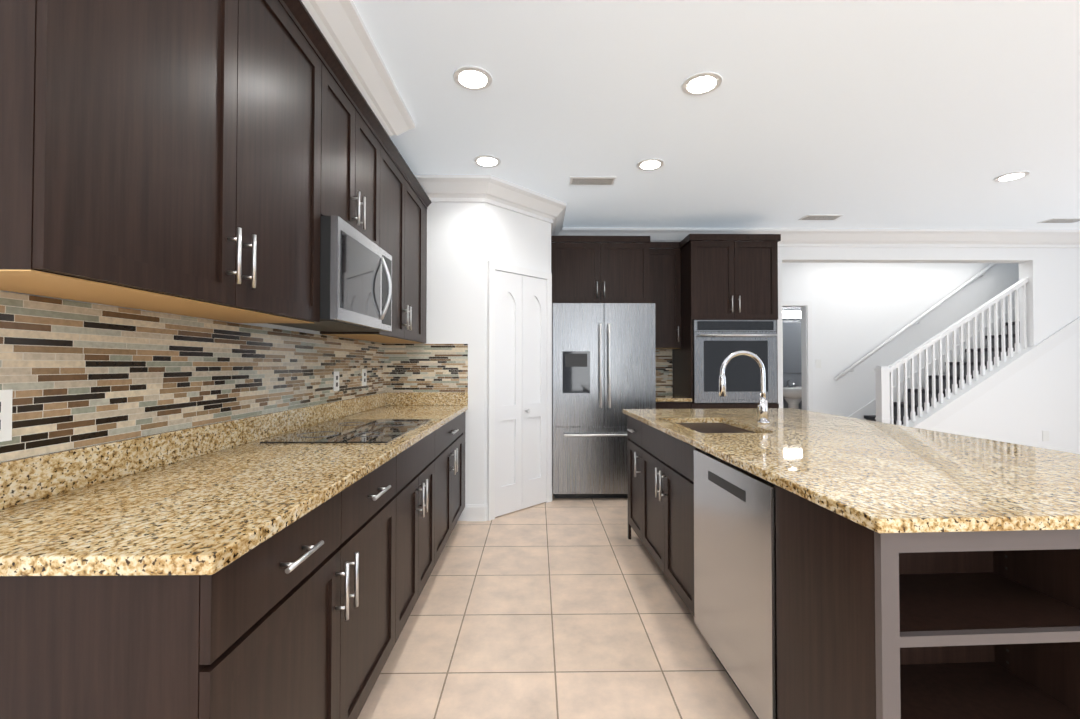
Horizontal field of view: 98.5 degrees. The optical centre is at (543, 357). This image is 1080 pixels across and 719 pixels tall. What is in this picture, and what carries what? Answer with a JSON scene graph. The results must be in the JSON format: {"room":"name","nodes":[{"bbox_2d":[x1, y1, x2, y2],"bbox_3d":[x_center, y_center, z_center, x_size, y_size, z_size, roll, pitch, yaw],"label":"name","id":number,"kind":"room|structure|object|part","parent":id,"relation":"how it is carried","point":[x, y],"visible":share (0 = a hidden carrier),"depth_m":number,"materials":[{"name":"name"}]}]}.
{"room":"kitchen","nodes":[
{"label":"kitchen","id":0,"kind":"room"},
{"bbox_2d":[0,290,384,461],"bbox_3d":[-1.292,-0.110,0.328,0.145,2.710,6.750,0,-1,-1],"label":"wall","id":1,"kind":"structure","parent":0,"point":[267,325],"depth_m":2.01,"materials":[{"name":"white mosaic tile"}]},
{"bbox_2d":[0,389,12,441],"bbox_3d":[-1.216,0.131,1.028,0.006,0.116,0.072,0,-1,-1],"label":"electrical outlet plate","id":2,"kind":"object","parent":1,"relation":"attached to","point":[6,415],"depth_m":1.05,"materials":[{"name":"white plastic"}]},
{"bbox_2d":[0,0,247,163],"bbox_3d":[-1.062,-0.939,1.103,0.330,0.693,0.530,0,-1,-1],"label":"upper cabinet","id":3,"kind":"object","parent":1,"relation":"attached to","point":[188,57],"depth_m":1.14,"materials":[{"name":"brown wood"}]},
{"bbox_2d":[0,28,320,322],"bbox_3d":[-1.065,-0.369,1.359,0.330,0.440,1.058,0,-1,-1],"label":"upper cabinet","id":4,"kind":"object","parent":1,"relation":"attached to","point":[213,159],"depth_m":1.03,"materials":[{"name":"brown wood"}]},
{"bbox_2d":[244,0,331,215],"bbox_3d":[-1.069,-0.931,1.662,0.330,0.693,0.588,0,-1,-1],"label":"upper cabinet","id":5,"kind":"object","parent":1,"relation":"attached to","point":[288,66],"depth_m":1.67,"materials":[{"name":"brown wood"}]},
{"bbox_2d":[333,371,339,390],"bbox_3d":[-1.240,0.143,2.790,0.006,0.116,0.072,0,-1,-1],"label":"electrical outlet plate","id":6,"kind":"object","parent":1,"relation":"attached to","point":[336,374],"depth_m":2.78,"materials":[{"name":"white plastic"}]},
{"bbox_2d":[332,56,383,249],"bbox_3d":[-1.077,-0.921,2.253,0.330,0.693,0.710,0,-1,-1],"label":"upper cabinet","id":7,"kind":"object","parent":1,"relation":"attached to","point":[357,140],"depth_m":2.25,"materials":[{"name":"brown wood"}]},
{"bbox_2d":[268,216,391,331],"bbox_3d":[-1.013,-0.359,2.245,0.457,0.425,0.706,0,-1,-1],"label":"over-the-range microwave","id":8,"kind":"object","parent":7,"relation":"attached to","point":[355,280],"visible":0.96,"depth_m":2.07,"materials":[{"name":"silver metal"}]},
{"bbox_2d":[362,369,366,385],"bbox_3d":[-1.246,0.140,3.239,0.006,0.116,0.072,0,-1,-1],"label":"electrical outlet plate","id":9,"kind":"object","parent":1,"relation":"attached to","point":[364,371],"depth_m":3.24,"materials":[{"name":"white plastic"}]},
{"bbox_2d":[320,268,423,343],"bbox_3d":[-1.088,-0.342,3.090,0.330,0.440,0.977,0,-1,-1],"label":"upper cabinet","id":10,"kind":"object","parent":1,"relation":"attached to","point":[407,296],"depth_m":3.09,"materials":[{"name":"brown wood"}]},
{"bbox_2d":[384,136,407,275],"bbox_3d":[-1.084,-0.913,2.824,0.330,0.693,0.548,0,-1,-1],"label":"upper cabinet","id":11,"kind":"object","parent":1,"relation":"attached to","point":[395,170],"depth_m":2.93,"materials":[{"name":"brown wood"}]},
{"bbox_2d":[408,172,423,283],"bbox_3d":[-1.091,-0.905,3.342,0.330,0.693,0.489,0,-1,-1],"label":"upper cabinet","id":12,"kind":"object","parent":1,"relation":"attached to","point":[415,193],"depth_m":3.41,"materials":[{"name":"brown wood"}]},
{"bbox_2d":[424,288,426,342],"bbox_3d":[-1.095,-0.334,3.642,0.330,0.440,0.128,0,-1,-1],"label":"upper cabinet","id":13,"kind":"object","parent":1,"relation":"attached to","point":[425,289],"depth_m":3.68,"materials":[{"name":"brown wood"}]},
{"bbox_2d":[424,196,427,287],"bbox_3d":[-1.095,-0.900,3.651,0.330,0.693,0.128,0,-1,-1],"label":"upper cabinet","id":14,"kind":"object","parent":1,"relation":"attached to","point":[425,197],"depth_m":3.67,"materials":[{"name":"brown wood"}]},
{"bbox_2d":[385,202,550,520],"bbox_3d":[-0.673,-0.047,4.396,1.490,2.710,1.370,0,-1,-1],"label":"wall","id":15,"kind":"structure","parent":0,"point":[466,241],"depth_m":3.72,"materials":[{"name":"white paint"}]},
{"bbox_2d":[487,261,551,520],"bbox_3d":[-0.186,0.266,3.976,0.536,2.070,0.536,0,-1,-1],"label":"pantry door","id":16,"kind":"structure","parent":15,"relation":"in","point":[519,388],"depth_m":3.94,"materials":[{"name":"white wood"}]},
{"bbox_2d":[357,492,757,718],"bbox_3d":[3.277,1.329,2.491,9.500,0.100,11.000,0,-1,-1],"label":"floor","id":17,"kind":"structure","parent":0,"point":[566,608],"depth_m":2.13,"materials":[{"name":"beige tile"}]},
{"bbox_2d":[0,291,467,718],"bbox_3d":[-0.903,0.572,2.239,0.682,1.405,2.916,0,-1,-1],"label":"base cabinet","id":18,"kind":"object","parent":17,"relation":"on","point":[279,563],"depth_m":1.21,"materials":[{"name":"brown wood"}]},
{"bbox_2d":[0,392,467,575],"bbox_3d":[-0.911,0.324,2.242,0.662,0.138,2.915,0,-1,-1],"label":"countertop","id":19,"kind":"structure","parent":18,"relation":"on","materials":[{"name":"beige stone"}]},
{"bbox_3d":[-0.907,0.355,2.301,0.520,0.008,0.780,0,-1,-1],"label":"cooktop glass","id":20,"kind":"part","parent":18,"relation":"part of","materials":[{"name":"black glass"}]},
{"bbox_2d":[552,303,655,497],"bbox_3d":[0.551,0.411,4.624,0.940,1.800,0.906,0,-1,-1],"label":"refrigerator","id":21,"kind":"object","parent":17,"relation":"on","point":[603,366],"visible":0.83,"depth_m":4.24,"materials":[{"name":"silver metal"}]},
{"bbox_2d":[672,241,778,408],"bbox_3d":[1.845,0.096,4.775,0.844,2.435,0.668,0,-1,-1],"label":"tall cabinet","id":22,"kind":"object","parent":17,"relation":"on","point":[729,280],"visible":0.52,"depth_m":4.50,"materials":[{"name":"brown wood"}]},
{"bbox_2d":[693,320,776,402],"bbox_3d":[1.845,0.043,4.739,0.798,0.794,0.681,0,-1,-1],"label":"wall oven","id":23,"kind":"object","parent":22,"relation":"in","point":[716,343],"visible":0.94,"depth_m":4.46,"materials":[{"name":"silver metal"}]},
{"bbox_2d":[783,379,801,408],"bbox_3d":[4.041,0.855,7.480,0.580,1.002,0.580,0,-1,-1],"label":"pedestal sink","id":24,"kind":"object","parent":17,"relation":"on","point":[792,395],"visible":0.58,"depth_m":7.38,"materials":[{"name":"white ceramic"}]},
{"bbox_2d":[622,411,1079,718],"bbox_3d":[1.115,0.832,2.186,0.980,0.884,2.344,0,-1,-3],"label":"kitchen island","id":25,"kind":"object","parent":17,"relation":"on","point":[814,565],"depth_m":1.24,"materials":[{"name":"brown wood"}]},
{"bbox_2d":[694,449,776,718],"bbox_3d":[0.990,0.833,1.736,0.632,0.868,0.626,0,-1,-3],"label":"dishwasher","id":26,"kind":"object","parent":25,"relation":"in","point":[735,509],"depth_m":1.62,"materials":[{"name":"silver metal"}]},
{"bbox_2d":[622,408,1079,534],"bbox_3d":[1.278,0.381,2.213,1.281,0.044,2.420,0,-1,-3],"label":"island countertop","id":27,"kind":"structure","parent":25,"relation":"on","point":[896,479],"depth_m":1.44,"materials":[{"name":"beige stone"}]},
{"bbox_2d":[719,351,769,422],"bbox_3d":[1.103,0.163,2.571,0.278,0.402,0.086,0,-1,-3],"label":"faucet","id":28,"kind":"object","parent":27,"relation":"on","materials":[{"name":"silver metal"}]},
{"bbox_2d":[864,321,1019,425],"bbox_3d":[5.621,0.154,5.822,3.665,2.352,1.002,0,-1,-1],"label":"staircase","id":29,"kind":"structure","parent":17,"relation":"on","point":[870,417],"depth_m":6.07,"materials":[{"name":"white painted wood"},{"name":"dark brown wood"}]},
{"bbox_2d":[655,349,691,408],"bbox_3d":[1.232,0.611,4.759,0.375,1.405,0.668,0,-1,-1],"label":"backsplash","id":30,"kind":"structure","parent":0,"point":[666,398],"depth_m":5.09,"materials":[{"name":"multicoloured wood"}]},
{"bbox_2d":[656,394,691,401],"bbox_3d":[1.232,0.413,4.771,0.375,0.030,0.650,0,-1,-1],"label":"countertop","id":31,"kind":"structure","parent":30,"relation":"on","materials":[{"name":"beige stone"}]},
{"bbox_2d":[353,0,1079,228],"bbox_3d":[3.277,-1.481,2.535,9.500,0.100,11.000,0,-1,-1],"label":"ceiling","id":32,"kind":"structure","parent":0,"point":[919,114],"depth_m":2.65,"materials":[{"name":"white paint"}]},
{"bbox_2d":[453,66,491,90],"bbox_3d":[-0.361,-1.428,2.386,0.199,0.009,0.199,0,-1,-7],"label":"recessed light","id":33,"kind":"object","parent":32,"relation":"in","point":[473,78],"depth_m":2.37,"materials":[{"name":"white"}]},
{"bbox_2d":[473,155,500,167],"bbox_3d":[-0.404,-1.413,3.355,0.199,0.009,0.199,0,-1,-7],"label":"recessed light","id":34,"kind":"object","parent":32,"relation":"in","point":[487,161],"depth_m":3.35,"materials":[{"name":"white"}]},
{"bbox_2d":[569,176,615,184],"bbox_3d":[0.391,-1.408,3.715,0.360,0.009,0.160,0,-1,-1],"label":"ceiling vent","id":35,"kind":"object","parent":32,"relation":"in","point":[579,180],"depth_m":3.69,"materials":[{"name":"white metal"}]},
{"bbox_2d":[636,158,663,170],"bbox_3d":[0.785,-1.412,3.411,0.199,0.009,0.199,1,-1,-40],"label":"recessed light","id":36,"kind":"object","parent":32,"relation":"in","point":[650,164],"depth_m":3.40,"materials":[{"name":"white"}]},
{"bbox_2d":[301,0,1079,247],"bbox_3d":[3.409,-1.368,1.094,9.275,0.168,8.120,0,-1,-1],"label":"crown molding","id":37,"kind":"structure","parent":32,"relation":"attached to","point":[343,29],"depth_m":3.97,"materials":[{"name":"white wood"}]},
{"bbox_2d":[682,71,721,95],"bbox_3d":[0.828,-1.428,2.431,0.199,0.009,0.199,0,-1,-7],"label":"recessed light","id":38,"kind":"object","parent":32,"relation":"in","point":[702,83],"depth_m":2.42,"materials":[{"name":"white"}]},
{"bbox_2d":[799,214,843,219],"bbox_3d":[2.769,-1.394,4.637,0.360,0.009,0.160,0,-1,-1],"label":"ceiling vent","id":39,"kind":"object","parent":32,"relation":"in","point":[810,216],"depth_m":4.62,"materials":[{"name":"white metal"}]},
{"bbox_2d":[993,171,1029,181],"bbox_3d":[3.653,-1.409,3.629,0.199,0.009,0.199,1,-1,-40],"label":"recessed light","id":40,"kind":"object","parent":32,"relation":"in","point":[1011,176],"depth_m":3.61,"materials":[{"name":"white"}]},
{"bbox_2d":[1038,218,1079,223],"bbox_3d":[5.298,-1.392,4.740,0.360,0.009,0.160,0,-1,-1],"label":"ceiling vent","id":41,"kind":"object","parent":32,"relation":"in","point":[1054,220],"depth_m":4.72,"materials":[{"name":"white metal"}]},
{"bbox_2d":[782,307,801,409],"bbox_3d":[3.581,0.006,7.867,2.450,2.710,0.100,0,-1,-1],"label":"wall","id":42,"kind":"structure","parent":0,"point":[796,378],"depth_m":7.81,"materials":[{"name":"grey paint"}]},
{"bbox_2d":[782,310,800,318],"bbox_3d":[4.057,-0.720,7.804,0.800,0.160,0.059,0,-1,-1],"label":"vanity light bar","id":43,"kind":"object","parent":42,"relation":"attached to","point":[791,314],"visible":0.29,"depth_m":7.78,"materials":[{"name":"white"}]},
{"bbox_2d":[782,322,801,372],"bbox_3d":[4.057,-0.165,7.818,0.700,0.850,0.014,0,-1,-1],"label":"bathroom mirror","id":44,"kind":"object","parent":42,"relation":"attached to","point":[791,347],"visible":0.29,"depth_m":7.81,"materials":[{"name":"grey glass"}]},
{"bbox_2d":[649,247,1079,453],"bbox_3d":[3.281,-0.035,5.208,9.420,2.710,0.150,0,-1,-1],"label":"wall","id":45,"kind":"structure","parent":0,"point":[1027,405],"depth_m":5.16,"materials":[{"name":"white paint"}]},
{"bbox_2d":[466,504,487,520],"bbox_3d":[3.692,1.244,4.427,8.620,0.130,1.384,0,-1,-1],"label":"baseboard","id":46,"kind":"structure","parent":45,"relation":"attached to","point":[476,512],"depth_m":3.68,"materials":[{"name":"white wood"}]},
{"bbox_2d":[551,243,649,303],"bbox_3d":[0.557,-0.823,4.812,0.970,0.595,0.588,0,-1,-1],"label":"upper cabinet","id":47,"kind":"object","parent":45,"relation":"attached to","point":[600,272],"visible":0.96,"depth_m":4.56,"materials":[{"name":"brown wood"}]},
{"bbox_2d":[551,234,780,248],"bbox_3d":[1.179,-1.153,4.794,2.215,0.062,0.649,0,-1,-1],"label":"crown molding","id":48,"kind":"structure","parent":47,"relation":"on","point":[667,245],"depth_m":4.54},
{"bbox_2d":[650,249,680,348],"bbox_3d":[1.230,-0.605,4.928,0.375,1.028,0.368,0,-1,-1],"label":"upper cabinet","id":49,"kind":"object","parent":45,"relation":"attached to","point":[665,281],"visible":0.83,"depth_m":4.79,"materials":[{"name":"brown wood"}]},
{"bbox_2d":[856,308,1079,429],"bbox_3d":[4.819,0.359,5.207,2.457,1.729,0.160,0,-1,-1],"label":"staircase","id":50,"kind":"structure","parent":45,"relation":"attached to","point":[975,390],"depth_m":5.15,"materials":[{"name":"white wood"}]},
{"bbox_2d":[874,277,1028,425],"bbox_3d":[5.454,-0.340,5.241,3.415,3.321,0.110,0,-1,-1],"label":"rail","id":51,"kind":"object","parent":50,"relation":"on","point":[884,398],"visible":0.69,"depth_m":5.21,"materials":[{"name":"white wood"}]},
{"bbox_2d":[1042,431,1048,440],"bbox_3d":[5.562,0.869,5.146,0.072,0.116,0.005,0,-1,-1],"label":"electrical outlet plate","id":52,"kind":"object","parent":45,"relation":"attached to","point":[1045,434],"depth_m":5.14,"materials":[{"name":"white plastic"}]},
{"bbox_2d":[782,263,1018,416],"bbox_3d":[5.116,-0.016,6.397,5.720,2.710,0.120,0,-1,-1],"label":"wall","id":53,"kind":"structure","parent":0,"point":[860,311],"depth_m":6.32,"materials":[{"name":"white paint"}]},
{"bbox_2d":[782,301,812,410],"bbox_3d":[3.211,0.288,6.358,0.870,2.100,0.138,0,-1,-1],"label":"door frame","id":54,"kind":"structure","parent":53,"relation":"attached to","point":[806,353],"depth_m":6.31,"materials":[{"name":"white wood"}]},
{"bbox_2d":[816,360,820,367],"bbox_3d":[3.737,0.087,6.314,0.072,0.116,0.005,0,-1,-1],"label":"light switch","id":55,"kind":"object","parent":53,"relation":"attached to","point":[818,362],"depth_m":6.31,"materials":[{"name":"white plastic"}]},
{"bbox_2d":[835,263,996,380],"bbox_3d":[5.052,-0.506,6.303,2.255,1.640,0.080,0,-1,-1],"label":"wall-mounted handrail","id":56,"kind":"object","parent":53,"relation":"attached to","point":[909,325],"visible":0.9,"depth_m":6.27,"materials":[{"name":"white wood"}]}
]}

